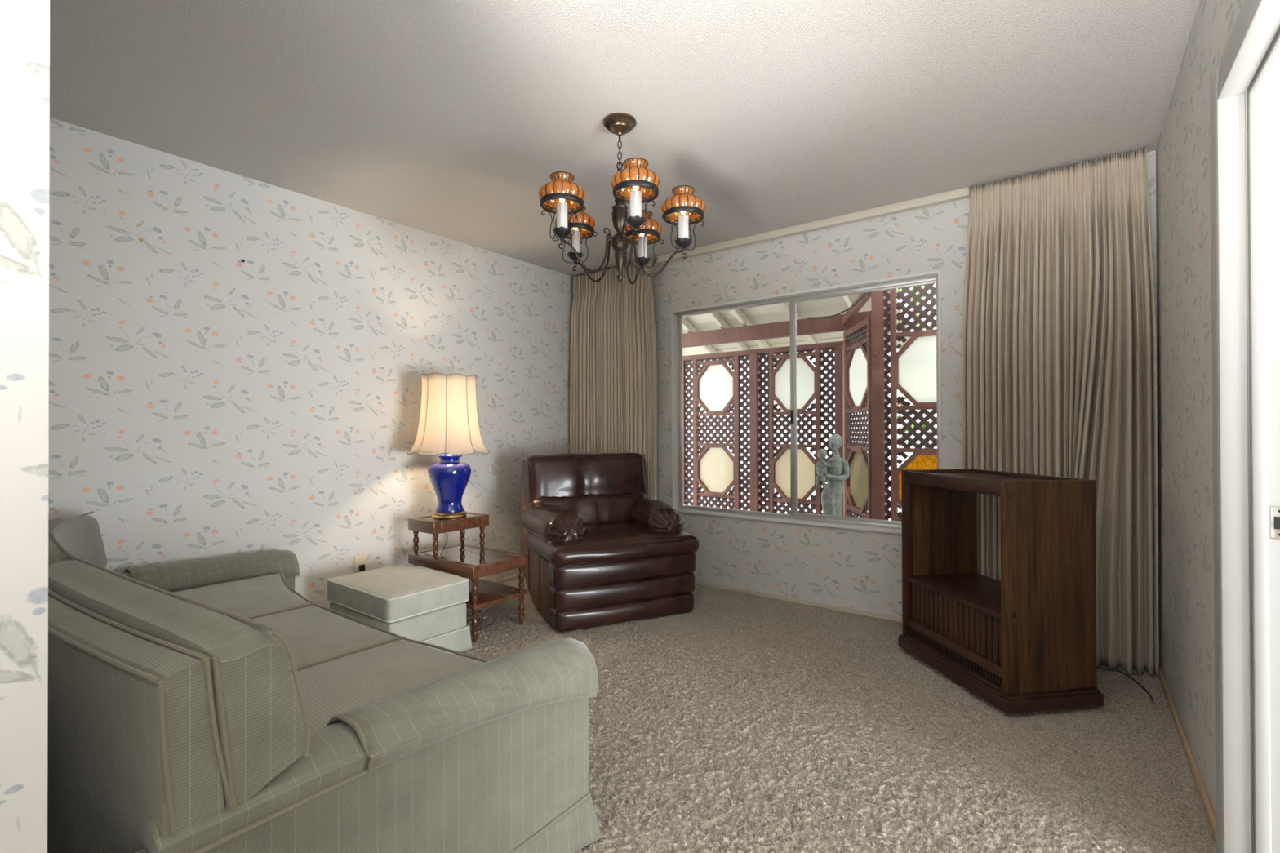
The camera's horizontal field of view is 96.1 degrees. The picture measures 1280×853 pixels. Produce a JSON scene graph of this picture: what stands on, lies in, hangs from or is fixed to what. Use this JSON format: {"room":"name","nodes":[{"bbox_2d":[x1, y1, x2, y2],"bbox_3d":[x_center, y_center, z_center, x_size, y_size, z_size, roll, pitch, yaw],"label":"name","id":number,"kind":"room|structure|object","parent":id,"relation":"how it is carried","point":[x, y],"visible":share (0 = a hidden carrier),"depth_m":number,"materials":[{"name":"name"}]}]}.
{"room":"living room","nodes":[
{"label":"living room","id":0,"kind":"room"},
{"bbox_2d":[0,0,49,852],"bbox_3d":[-1.766,-0.064,1.397,2.487,2.460,0.148,0,0,37],"label":"wall","id":1,"kind":"structure","parent":0,"point":[24,24],"depth_m":0.69,"materials":[{"name":"paper"}]},
{"bbox_2d":[48,117,573,612],"bbox_3d":[-2.530,-0.056,2.366,0.100,2.460,6.738,0,0,37],"label":"wall","id":2,"kind":"structure","parent":0,"point":[205,402],"depth_m":3.04,"materials":[{"name":"paper"}]},
{"bbox_2d":[354,553,366,573],"bbox_3d":[-1.656,0.820,3.417,0.022,0.115,0.072,0,0,37],"label":"wall outlet","id":3,"kind":"object","parent":2,"relation":"attached to","point":[360,561],"visible":0.78,"depth_m":3.41,"materials":[{"name":"beige plastic"}]},
{"bbox_2d":[491,574,518,583],"bbox_3d":[-1.581,1.143,3.523,0.012,0.030,3.478,0,0,37],"label":"baseboard","id":4,"kind":"structure","parent":2,"relation":"attached to","point":[511,578],"depth_m":4.29,"materials":[{"name":"beige"}]},
{"bbox_2d":[49,0,1199,276],"bbox_3d":[0.276,-1.356,0.360,7.012,0.100,7.100,0,0,37],"label":"ceiling","id":5,"kind":"structure","parent":0,"point":[450,119],"depth_m":2.26,"materials":[{"name":"white paint"}]},
{"bbox_2d":[538,112,705,284],"bbox_3d":[-0.105,-0.951,2.449,0.678,0.684,0.707,0,0,37],"label":"chandelier","id":6,"kind":"object","parent":5,"relation":"hanging from","point":[635,184],"visible":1,"depth_m":2.37,"materials":[{"name":"brown metal"}]},
{"bbox_2d":[556,202,568,227],"bbox_3d":[-0.310,-0.834,2.290,0.047,0.106,0.046,0,0,37],"label":"candle","id":7,"kind":"object","parent":6,"relation":"on","point":[562,207],"depth_m":2.27,"materials":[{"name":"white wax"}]},
{"bbox_2d":[570,230,580,253],"bbox_3d":[-0.293,-0.832,2.605,0.047,0.106,0.045,0,0,37],"label":"candle","id":8,"kind":"object","parent":6,"relation":"on","point":[576,236],"depth_m":2.59,"materials":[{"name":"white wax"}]},
{"bbox_2d":[630,190,641,217],"bbox_3d":[-0.016,-0.836,2.177,0.047,0.106,0.046,0,0,37],"label":"candle","id":9,"kind":"object","parent":6,"relation":"on","point":[635,195],"depth_m":2.16,"materials":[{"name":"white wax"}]},
{"bbox_2d":[637,235,647,257],"bbox_3d":[0.011,-0.833,2.686,0.047,0.106,0.045,0,0,37],"label":"candle","id":10,"kind":"object","parent":6,"relation":"on","point":[642,242],"depth_m":2.67,"materials":[{"name":"white plastic"}]},
{"bbox_2d":[678,214,688,239],"bbox_3d":[0.182,-0.835,2.422,0.047,0.106,0.046,0,0,37],"label":"candle","id":11,"kind":"object","parent":6,"relation":"on","point":[683,220],"depth_m":2.40,"materials":[{"name":"white plastic"}]},
{"bbox_2d":[657,186,969,263],"bbox_3d":[0.966,-1.266,3.740,2.060,0.045,0.045,0,0,37],"label":"track","id":12,"kind":"object","parent":5,"relation":"attached to","point":[964,193],"visible":0.86,"depth_m":3.56,"materials":[{"name":"beige"}]},
{"bbox_2d":[569,258,657,500],"bbox_3d":[-0.217,-0.059,4.578,0.849,2.406,0.112,0,0,36],"label":"curtain","id":13,"kind":"object","parent":12,"relation":"hanging from","point":[614,380],"visible":0.63,"depth_m":4.52,"materials":[{"name":"beige fabric"}]},
{"bbox_2d":[961,146,1159,675],"bbox_3d":[2.033,-0.075,2.844,0.776,2.421,0.175,0,0,35],"label":"curtain","id":14,"kind":"object","parent":12,"relation":"hanging from","point":[1059,339],"visible":0.69,"depth_m":2.79,"materials":[{"name":"beige fabric"}]},
{"bbox_2d":[454,577,1216,852],"bbox_3d":[-0.096,1.147,2.395,3.742,0.018,3.518,0,0,37],"label":"floor","id":15,"kind":"structure","parent":0,"point":[735,722],"depth_m":2.04,"materials":[{"name":"carpet"}]},
{"bbox_2d":[47,511,602,852],"bbox_3d":[-1.320,0.742,1.908,2.318,0.800,1.141,0,0,37],"label":"sofa","id":16,"kind":"object","parent":15,"relation":"on","point":[205,705],"visible":0.95,"depth_m":1.11,"materials":[{"name":"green fabric"}]},
{"bbox_2d":[48,515,106,568],"bbox_3d":[-1.970,0.497,1.949,0.211,0.300,1.150,0,0,-41],"label":"cushion","id":17,"kind":"object","parent":16,"relation":"on","point":[79,535],"depth_m":2.18,"materials":[{"name":"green fabric"}]},
{"bbox_2d":[48,560,303,809],"bbox_3d":[-1.106,0.490,1.247,1.119,0.300,0.163,0,0,32],"label":"cushion","id":18,"kind":"object","parent":16,"relation":"on","point":[188,704],"depth_m":0.95,"materials":[{"name":"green fabric"}]},
{"bbox_2d":[173,573,311,617],"bbox_3d":[-1.744,0.769,2.273,0.670,0.171,0.850,0,0,37],"label":"seat cushion","id":19,"kind":"object","parent":16,"relation":"on","point":[258,597],"depth_m":2.35,"materials":[{"name":"fabric"}]},
{"bbox_2d":[252,605,397,670],"bbox_3d":[-1.266,0.765,1.829,0.630,0.171,0.736,0,0,37],"label":"seat cushion","id":20,"kind":"object","parent":16,"relation":"on","point":[314,635],"depth_m":1.92,"materials":[{"name":"fabric"}]},
{"bbox_2d":[290,640,481,735],"bbox_3d":[-0.769,0.762,1.499,0.560,0.171,0.772,0,0,37],"label":"seat cushion","id":21,"kind":"object","parent":16,"relation":"on","point":[341,683],"depth_m":1.59,"materials":[{"name":"fabric"}]},
{"bbox_2d":[326,563,472,654],"bbox_3d":[-1.257,0.960,2.986,0.635,0.381,0.466,0,0,37],"label":"ottoman","id":22,"kind":"object","parent":15,"relation":"on","point":[411,602],"visible":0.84,"depth_m":2.84,"materials":[{"name":"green fabric"}]},
{"bbox_2d":[327,564,468,621],"bbox_3d":[-1.257,0.849,2.987,0.618,0.159,0.453,0,0,37],"label":"cushion","id":23,"kind":"object","parent":22,"relation":"on","point":[400,592],"depth_m":2.84,"materials":[{"name":"white fabric"}]},
{"bbox_2d":[408,511,528,641],"bbox_3d":[-1.014,0.851,3.389,0.624,0.609,0.386,0,0,37],"label":"end table","id":24,"kind":"object","parent":15,"relation":"on","point":[472,562],"visible":0.77,"depth_m":3.33,"materials":[{"name":"brown wood"}]},
{"bbox_2d":[424,533,447,558],"bbox_3d":[-1.171,0.687,3.353,0.191,0.131,0.056,0,0,33],"label":"power cord","id":25,"kind":"object","parent":24,"relation":"hanging from","point":[446,533],"visible":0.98,"depth_m":3.35,"materials":[{"name":"black plastic"}]},
{"bbox_2d":[406,373,490,519],"bbox_3d":[-1.158,0.117,3.499,0.482,0.859,0.482,0,0,37],"label":"table lamp","id":26,"kind":"object","parent":24,"relation":"on","point":[449,428],"visible":1,"depth_m":3.38,"materials":[{"name":"beige fabric"}]},
{"bbox_2d":[459,576,528,609],"bbox_3d":[-1.008,0.966,3.384,0.609,0.022,0.376,0,0,37],"label":"shelf","id":27,"kind":"object","parent":24,"relation":"attached to","point":[489,593],"depth_m":3.30,"materials":[{"name":"brown wood"}]},
{"bbox_2d":[520,453,699,632],"bbox_3d":[-0.237,0.668,3.743,0.948,0.968,0.965,0,0,-25],"label":"recliner","id":28,"kind":"object","parent":15,"relation":"on","point":[600,552],"visible":1,"depth_m":3.47,"materials":[{"name":"brown leather"}]},
{"bbox_2d":[523,453,647,505],"bbox_3d":[-0.376,0.371,4.040,0.879,0.370,0.305,0,0,-25],"label":"cushion","id":29,"kind":"object","parent":28,"relation":"on","point":[575,477],"depth_m":3.90,"materials":[{"name":"brown leather"}]},
{"bbox_2d":[527,490,647,525],"bbox_3d":[-0.344,0.604,3.966,0.862,0.336,0.327,0,0,-25],"label":"lumbar cushion","id":30,"kind":"object","parent":28,"relation":"on","point":[592,507],"depth_m":3.84,"materials":[{"name":"brown leather"}]},
{"bbox_2d":[524,523,699,567],"bbox_3d":[-0.188,0.729,3.640,0.946,0.191,0.735,0,0,-25],"label":"seat cushion","id":31,"kind":"object","parent":28,"relation":"on","point":[599,544],"depth_m":3.39,"materials":[{"name":"brown leather"}]},
{"bbox_2d":[897,468,1103,714],"bbox_3d":[1.588,0.681,2.626,0.433,0.925,0.719,0,0,-9],"label":"cabinet","id":32,"kind":"object","parent":15,"relation":"on","point":[1024,641],"visible":1,"depth_m":2.31,"materials":[{"name":"brown wood"}]},
{"bbox_2d":[906,573,1000,620],"bbox_3d":[1.586,0.764,2.628,0.392,0.022,0.632,0,0,-9],"label":"shelf","id":33,"kind":"object","parent":32,"relation":"attached to","point":[979,593],"depth_m":2.68,"materials":[{"name":"brown wood"}]},
{"bbox_2d":[910,627,1001,685],"bbox_3d":[1.419,1.029,2.602,0.018,0.046,0.628,0,0,-9],"label":"grille","id":34,"kind":"object","parent":32,"relation":"attached to","point":[928,642],"depth_m":2.57,"materials":[{"name":"brown wood"}]},
{"bbox_2d":[1096,666,1155,705],"bbox_3d":[2.144,1.124,2.514,0.134,0.018,0.405,0,0,3],"label":"coaxial cable","id":35,"kind":"object","parent":15,"relation":"on","point":[1153,702],"visible":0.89,"depth_m":2.55,"materials":[{"name":"black plastic"}]},
{"bbox_2d":[652,151,1159,657],"bbox_3d":[0.990,-0.058,3.858,3.932,2.460,0.120,0,0,37],"label":"wall","id":36,"kind":"structure","parent":0,"point":[847,568],"depth_m":3.65,"materials":[{"name":"paper"}]},
{"bbox_2d":[694,580,902,622],"bbox_3d":[0.946,1.138,3.804,3.712,0.028,0.012,0,0,37],"label":"baseboard","id":37,"kind":"structure","parent":36,"relation":"attached to","point":[882,616],"depth_m":3.71,"materials":[{"name":"beige"}]},
{"bbox_2d":[671,269,942,534],"bbox_3d":[1.000,-0.123,3.834,1.851,1.514,0.137,0,0,37],"label":"window","id":38,"kind":"structure","parent":36,"relation":"in","point":[931,277],"depth_m":3.83,"materials":[{"name":"white paint"}]},
{"bbox_2d":[1155,0,1244,817],"bbox_3d":[0.528,-0.078,0.065,0.130,2.460,6.738,0,0,37],"label":"wall","id":39,"kind":"structure","parent":0,"point":[1183,149],"depth_m":1.96,"materials":[{"name":"paper"}]},
{"bbox_2d":[1158,664,1216,843],"bbox_3d":[1.979,1.123,2.102,0.014,0.032,1.466,0,0,37],"label":"baseboard","id":40,"kind":"structure","parent":39,"relation":"attached to","point":[1209,811],"depth_m":1.91,"materials":[{"name":"brown wood"}]},
{"bbox_2d":[1209,0,1253,852],"bbox_3d":[1.153,0.116,1.022,0.024,2.040,1.220,0,0,37],"label":"trim","id":41,"kind":"structure","parent":39,"relation":"attached to","point":[1246,6],"depth_m":1.49,"materials":[{"name":"grey paint"}]},
{"bbox_2d":[1213,0,1279,852],"bbox_3d":[1.185,0.143,0.960,0.157,1.984,1.160,0,0,37],"label":"door","id":42,"kind":"structure","parent":39,"relation":"in","point":[1246,94],"depth_m":1.39,"materials":[{"name":"grey paint"}]},
{"bbox_2d":[1270,506,1279,539],"bbox_3d":[1.519,0.229,1.368,0.028,0.078,0.007,0,0,37],"label":"strike plate","id":43,"kind":"object","parent":42,"relation":"attached to","point":[1274,510],"visible":1,"depth_m":1.37,"materials":[{"name":"silver metal"}]},
{"label":"outside","id":44,"kind":"structure","parent":0,"visible":0},
{"bbox_2d":[686,476,901,520],"bbox_3d":[4.541,1.308,7.685,14.000,0.050,10.252,0,0,37],"label":"ground","id":45,"kind":"structure","parent":44,"point":[741,477],"depth_m":10.23,"materials":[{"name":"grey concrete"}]},
{"bbox_2d":[682,341,844,516],"bbox_3d":[1.093,0.277,5.534,1.732,2.031,0.090,0,0,37],"label":"lattice screen","id":46,"kind":"object","parent":45,"relation":"on","point":[715,387],"visible":0.67,"depth_m":5.48,"materials":[{"name":"red wood"}]},
{"bbox_2d":[815,433,849,515],"bbox_3d":[1.435,0.663,4.237,0.340,1.220,0.340,0,0,23],"label":"statue","id":47,"kind":"object","parent":45,"relation":"on","point":[837,469],"visible":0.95,"depth_m":4.20,"materials":[{"name":"stone"}]},
{"bbox_2d":[843,317,872,519],"bbox_3d":[1.759,0.235,4.632,0.048,2.101,0.651,0,0,4],"label":"lattice screen","id":48,"kind":"object","parent":45,"relation":"on","point":[858,487],"visible":0.75,"depth_m":4.62,"materials":[{"name":"red wood"}]},
{"bbox_2d":[682,311,889,347],"bbox_3d":[0.691,-0.881,5.716,3.440,0.132,0.090,0,0,37],"label":"beam","id":49,"kind":"structure","parent":48,"relation":"on","point":[806,326],"depth_m":5.29,"materials":[{"name":"wood"}]},
{"bbox_2d":[682,316,727,364],"bbox_3d":[0.357,-1.110,5.674,0.044,0.934,2.010,0,0,37],"label":"rafter","id":50,"kind":"object","parent":49,"relation":"on","point":[686,325],"visible":0.09,"depth_m":5.88,"materials":[{"name":"beige"}]},
{"bbox_2d":[707,311,749,351],"bbox_3d":[0.660,-1.112,5.445,0.044,0.934,2.010,0,0,37],"label":"rafter","id":51,"kind":"object","parent":49,"relation":"on","point":[717,317],"visible":0.1,"depth_m":5.62,"materials":[{"name":"beige wood"}]},
{"bbox_2d":[730,309,778,364],"bbox_3d":[0.852,-1.113,5.301,0.044,0.934,2.010,0,0,37],"label":"rafter","id":52,"kind":"object","parent":49,"relation":"on","point":[739,314],"visible":0.12,"depth_m":5.47,"materials":[{"name":"beige wood"}]},
{"bbox_2d":[779,302,822,360],"bbox_3d":[1.236,-1.116,5.012,0.044,0.934,2.010,0,0,37],"label":"rafter","id":53,"kind":"object","parent":49,"relation":"on","point":[808,339],"visible":0.12,"depth_m":5.26,"materials":[{"name":"beige"}]},
{"bbox_2d":[838,295,862,337],"bbox_3d":[1.635,-1.119,4.712,0.044,0.934,2.010,0,0,37],"label":"rafter","id":54,"kind":"object","parent":49,"relation":"on","point":[845,300],"visible":0.04,"depth_m":4.81,"materials":[{"name":"beige wood"}]},
{"bbox_2d":[842,292,871,325],"bbox_3d":[1.725,-0.954,4.588,0.040,0.195,0.566,0,0,1],"label":"brace","id":55,"kind":"object","parent":49,"relation":"attached to","point":[851,313],"visible":0.71,"depth_m":4.58,"materials":[{"name":"brown wood"}]},
{"bbox_2d":[871,283,937,521],"bbox_3d":[2.105,-0.016,3.973,0.940,2.593,0.100,0,0,37],"label":"lattice screen","id":56,"kind":"object","parent":45,"relation":"on","point":[912,369],"visible":0.27,"depth_m":4.14,"materials":[{"name":"red wood"}]},
{"bbox_2d":[807,293,866,319],"bbox_3d":[1.500,-1.008,4.331,0.492,0.358,0.012,0,0,37],"label":"wire","id":57,"kind":"object","parent":56,"relation":"attached to","point":[864,294],"visible":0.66,"depth_m":4.33,"materials":[{"name":"black plastic"}]},
{"bbox_2d":[887,284,936,511],"bbox_3d":[2.958,-0.116,5.530,1.473,2.785,1.046,0,0,37],"label":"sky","id":58,"kind":"structure","parent":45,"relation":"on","point":[912,426],"depth_m":5.61,"materials":[{"name":"white"}]},
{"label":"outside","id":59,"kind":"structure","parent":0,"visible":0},
{"bbox_2d":[682,289,911,363],"bbox_3d":[0.552,-1.166,5.527,3.450,0.874,2.018,0,0,37],"label":"roof","id":60,"kind":"structure","parent":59,"point":[770,313],"depth_m":5.48,"materials":[{"name":"beige"}]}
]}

